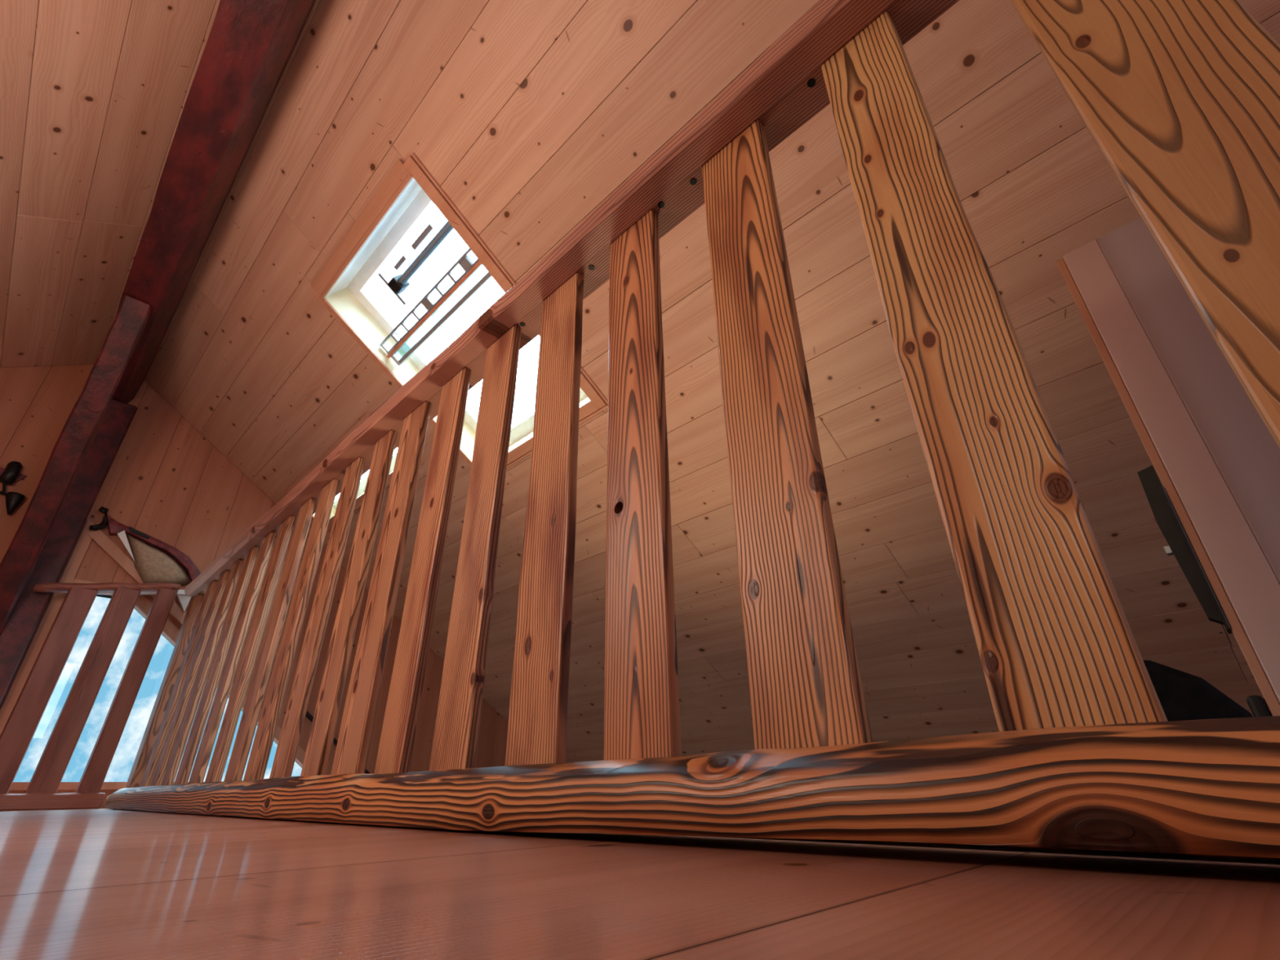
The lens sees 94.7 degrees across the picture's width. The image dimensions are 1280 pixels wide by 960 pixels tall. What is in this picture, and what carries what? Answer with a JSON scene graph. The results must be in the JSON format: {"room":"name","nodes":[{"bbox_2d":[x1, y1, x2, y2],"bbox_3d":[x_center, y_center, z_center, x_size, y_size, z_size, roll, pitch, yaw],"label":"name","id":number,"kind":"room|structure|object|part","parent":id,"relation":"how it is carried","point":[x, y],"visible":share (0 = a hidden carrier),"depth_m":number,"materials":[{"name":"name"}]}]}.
{"room":"attic loft","nodes":[
{"label":"attic loft","id":0,"kind":"room"},
{"bbox_2d":[0,0,220,367],"bbox_3d":[-1.163,-1.572,0.061,7.090,1.484,2.325,-25,-36,38],"label":"ceiling","id":1,"kind":"structure","parent":0,"point":[94,94],"depth_m":2.01,"materials":[{"name":"brown wood"}]},
{"bbox_2d":[0,364,508,808],"bbox_3d":[-2.413,0.863,3.036,0.061,2.943,5.650,-25,-36,38],"label":"wall","id":2,"kind":"structure","parent":0,"point":[165,481],"depth_m":3.25,"materials":[{"name":"brown wood"}]},
{"bbox_2d":[0,461,26,515],"bbox_3d":[-2.973,0.049,2.713,0.159,0.315,0.216,-25,-36,38],"label":"wall lamp","id":3,"kind":"object","parent":2,"relation":"attached to","point":[10,474],"visible":1,"depth_m":2.75,"materials":[{"name":"black metal"}]},
{"bbox_3d":[-2.955,0.039,2.740,0.012,0.065,0.029,-25,-36,38],"label":"stem","id":4,"kind":"part","parent":3,"relation":"part of","materials":[{"name":"black metal"}]},
{"bbox_3d":[-3.000,-0.029,2.774,0.018,0.055,0.158,-25,-36,38],"label":"plate","id":5,"kind":"part","parent":3,"relation":"part of","materials":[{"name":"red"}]},
{"bbox_2d":[88,506,200,585],"bbox_3d":[-2.525,0.363,3.053,0.054,0.335,0.538,-25,-36,38],"label":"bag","id":6,"kind":"object","parent":2,"relation":"hanging from","point":[154,560],"visible":0.94,"depth_m":3.04,"materials":[{"name":"beige fabric"}]},
{"bbox_3d":[-2.585,0.331,2.972,0.006,0.146,0.109,-25,-36,38],"label":"white trim","id":7,"kind":"part","parent":6,"relation":"part of","materials":[{"name":"fabric"}]},
{"bbox_2d":[0,519,370,790],"bbox_3d":[-2.168,1.003,3.191,0.106,1.206,1.658,-25,-36,38],"label":"window","id":8,"kind":"structure","parent":2,"relation":"in","point":[170,631],"depth_m":2.86,"materials":[{"name":"brown wood"}]},
{"bbox_3d":[-2.727,0.738,2.672,0.020,1.206,0.043,-25,-36,38],"label":"casing","id":9,"kind":"part","parent":8,"relation":"part of","materials":[{"name":"brown wood"}]},
{"bbox_3d":[-2.271,1.472,2.840,0.080,0.030,1.285,-25,-36,38],"label":"sill","id":10,"kind":"part","parent":8,"relation":"part of","materials":[{"name":"brown wood"}]},
{"bbox_3d":[-2.523,0.530,3.018,0.024,0.454,0.598,-25,-36,38],"label":"casing","id":11,"kind":"part","parent":8,"relation":"part of","materials":[{"name":"brown wood"}]},
{"bbox_3d":[-2.491,0.566,2.982,0.018,0.136,0.560,-25,-36,38],"label":"rail","id":12,"kind":"part","parent":8,"relation":"part of","materials":[{"name":"brown wood"}]},
{"bbox_3d":[-2.503,0.591,2.982,0.051,0.178,0.560,-25,-36,38],"label":"curtain rail","id":13,"kind":"part","parent":8,"relation":"part of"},
{"bbox_3d":[-2.296,1.046,3.061,0.056,0.810,1.255,-25,-36,38],"label":"frame","id":14,"kind":"part","parent":8,"relation":"part of","materials":[{"name":"brown wood"}]},
{"bbox_3d":[-1.742,1.514,3.388,0.026,0.361,0.480,-25,-36,38],"label":"sloping trim","id":15,"kind":"part","parent":8,"relation":"part of","materials":[{"name":"brown wood"}]},
{"bbox_2d":[0,808,1279,959],"bbox_3d":[-0.834,-0.034,-0.421,7.050,0.220,2.875,-25,-36,38],"label":"floor","id":16,"kind":"structure","parent":0,"point":[100,883],"depth_m":0.28,"materials":[{"name":"brown wood"}]},
{"bbox_2d":[0,398,137,704],"bbox_3d":[-2.784,0.432,2.684,0.128,1.889,0.204,-25,-36,38],"label":"post","id":17,"kind":"object","parent":16,"relation":"on","point":[15,637],"visible":0.58,"depth_m":2.76,"materials":[{"name":"red paint"}]},
{"bbox_2d":[0,295,151,635],"bbox_3d":[-2.431,-0.042,2.476,0.943,1.250,0.107,-25,-36,38],"label":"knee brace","id":18,"kind":"object","parent":17,"relation":"attached to","point":[77,437],"visible":1,"depth_m":2.48,"materials":[{"name":"red paint"}]},
{"bbox_2d":[0,582,181,811],"bbox_3d":[-2.508,0.866,2.543,0.074,0.980,0.592,-25,-36,38],"label":"railing","id":19,"kind":"object","parent":16,"relation":"on","point":[16,736],"visible":1,"depth_m":2.55,"materials":[{"name":"brown wood"}]},
{"bbox_3d":[-2.497,1.270,2.324,0.057,0.061,0.590,-25,-36,38],"label":"rail","id":20,"kind":"part","parent":19,"relation":"part of","materials":[{"name":"brown wood"}]},
{"bbox_3d":[-2.483,0.507,2.771,0.067,0.132,0.500,-25,-36,38],"label":"rail","id":21,"kind":"part","parent":19,"relation":"part of","materials":[{"name":"brown wood"}]},
{"bbox_2d":[103,0,1279,865],"bbox_3d":[-0.596,0.216,1.336,4.600,0.962,0.120,-25,-36,38],"label":"railing","id":22,"kind":"object","parent":16,"relation":"on","point":[1180,99],"visible":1,"depth_m":0.63,"materials":[{"name":"brown wood"}]},
{"bbox_3d":[-0.599,-0.184,1.543,4.533,0.060,0.120,-25,-36,38],"label":"rail","id":23,"kind":"part","parent":22,"relation":"part of","materials":[{"name":"brown wood"}]},
{"bbox_3d":[-0.590,0.608,1.131,4.600,0.078,0.117,-25,-36,38],"label":"rail","id":24,"kind":"part","parent":22,"relation":"part of","materials":[{"name":"brown wood"}]},
{"bbox_2d":[144,0,1279,762],"bbox_3d":[0.879,-0.303,1.746,7.090,2.218,3.496,-25,-36,38],"label":"ceiling","id":25,"kind":"structure","parent":0,"point":[528,115],"depth_m":1.88,"materials":[{"name":"brown wood"}]},
{"bbox_2d":[111,0,315,403],"bbox_3d":[-0.336,-1.684,1.049,7.048,0.275,0.186,-25,-36,38],"label":"ridge beam","id":26,"kind":"structure","parent":25,"relation":"attached to","point":[250,45],"depth_m":1.92,"materials":[{"name":"red paint"}]},
{"bbox_2d":[284,413,424,532],"bbox_3d":[-1.542,-0.050,3.190,1.200,0.309,0.356,-25,-36,38],"label":"window","id":27,"kind":"structure","parent":25,"relation":"attached to","point":[363,482],"depth_m":3.20,"materials":[{"name":"brown wood"}]},
{"bbox_3d":[-1.655,-0.102,3.109,1.114,0.016,0.064,-25,-68,38],"label":"casing","id":28,"kind":"part","parent":27,"relation":"part of","materials":[{"name":"brown wood"}]},
{"bbox_3d":[-1.896,0.091,3.592,0.050,0.045,0.225,-25,-68,38],"label":"frame","id":29,"kind":"part","parent":27,"relation":"part of","materials":[{"name":"white paint"}]},
{"bbox_3d":[-1.492,0.100,3.188,1.114,0.016,0.044,-25,-68,38],"label":"casing","id":30,"kind":"part","parent":27,"relation":"part of","materials":[{"name":"brown wood"}]},
{"bbox_3d":[-1.464,-0.026,3.287,1.020,0.045,0.060,-25,-68,38],"label":"frame","id":31,"kind":"part","parent":27,"relation":"part of","materials":[{"name":"white paint"}]},
{"bbox_2d":[311,152,608,468],"bbox_3d":[-0.714,-0.577,2.365,0.860,0.694,0.970,-25,-36,38],"label":"window","id":32,"kind":"structure","parent":25,"relation":"attached to","point":[408,192],"depth_m":2.29,"materials":[{"name":"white wood"}]},
{"bbox_3d":[-1.043,-0.899,2.178,0.774,0.016,0.064,-25,-68,38],"label":"casing","id":33,"kind":"part","parent":32,"relation":"part of","materials":[{"name":"brown wood"}]},
{"bbox_3d":[-1.028,-0.392,2.575,0.030,0.010,1.030,-25,-68,38],"label":"casing","id":34,"kind":"part","parent":32,"relation":"part of","materials":[{"name":"brown wood"}]},
{"bbox_3d":[-0.955,-0.950,2.307,0.680,0.045,0.050,-25,-68,38],"label":"frame","id":35,"kind":"part","parent":32,"relation":"part of","materials":[{"name":"white paint"}]},
{"bbox_3d":[-0.946,-0.493,2.663,0.050,0.045,0.950,-25,-68,38],"label":"frame","id":36,"kind":"part","parent":32,"relation":"part of","materials":[{"name":"white paint"}]},
{"bbox_3d":[-0.843,-0.708,2.305,0.756,0.025,0.009,-25,-68,38],"label":"sash rail","id":37,"kind":"part","parent":32,"relation":"part of","materials":[{"name":"grey metal"}]},
{"bbox_3d":[-0.450,-0.660,2.073,0.044,0.016,1.030,-25,-68,38],"label":"casing","id":38,"kind":"part","parent":32,"relation":"part of","materials":[{"name":"brown wood"}]},
{"bbox_3d":[-0.418,-0.283,2.568,0.680,0.045,0.060,-25,-68,38],"label":"frame","id":39,"kind":"part","parent":32,"relation":"part of","materials":[{"name":"white paint"}]},
{"bbox_3d":[-0.446,-0.157,2.469,0.774,0.016,0.044,-25,-68,38],"label":"casing","id":40,"kind":"part","parent":32,"relation":"part of","materials":[{"name":"brown wood"}]},
{"bbox_3d":[1.046,1.444,0.962,7.050,0.100,3.075,-25,-36,38],"label":"floor","id":41,"kind":"structure","parent":0,"visible":0},
{"bbox_2d":[1056,217,1279,716],"bbox_3d":[1.044,0.229,0.578,0.663,1.695,0.045,-25,-36,38],"label":"plank door","id":42,"kind":"structure","parent":41,"relation":"on","point":[1213,455],"depth_m":0.90,"materials":[{"name":"brown wood"}]},
{"bbox_3d":[0.823,0.115,0.876,0.004,0.220,0.042,-25,-36,38],"label":"lock plate","id":43,"kind":"part","parent":42,"relation":"part of","materials":[{"name":"black metal"}]},
{"bbox_2d":[1142,659,1253,721],"bbox_3d":[1.080,0.886,1.181,0.700,1.090,0.590,-25,-36,38],"label":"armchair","id":44,"kind":"object","parent":41,"relation":"on","point":[1182,695],"visible":0.18,"depth_m":1.42,"materials":[{"name":"black leather"}]}
]}

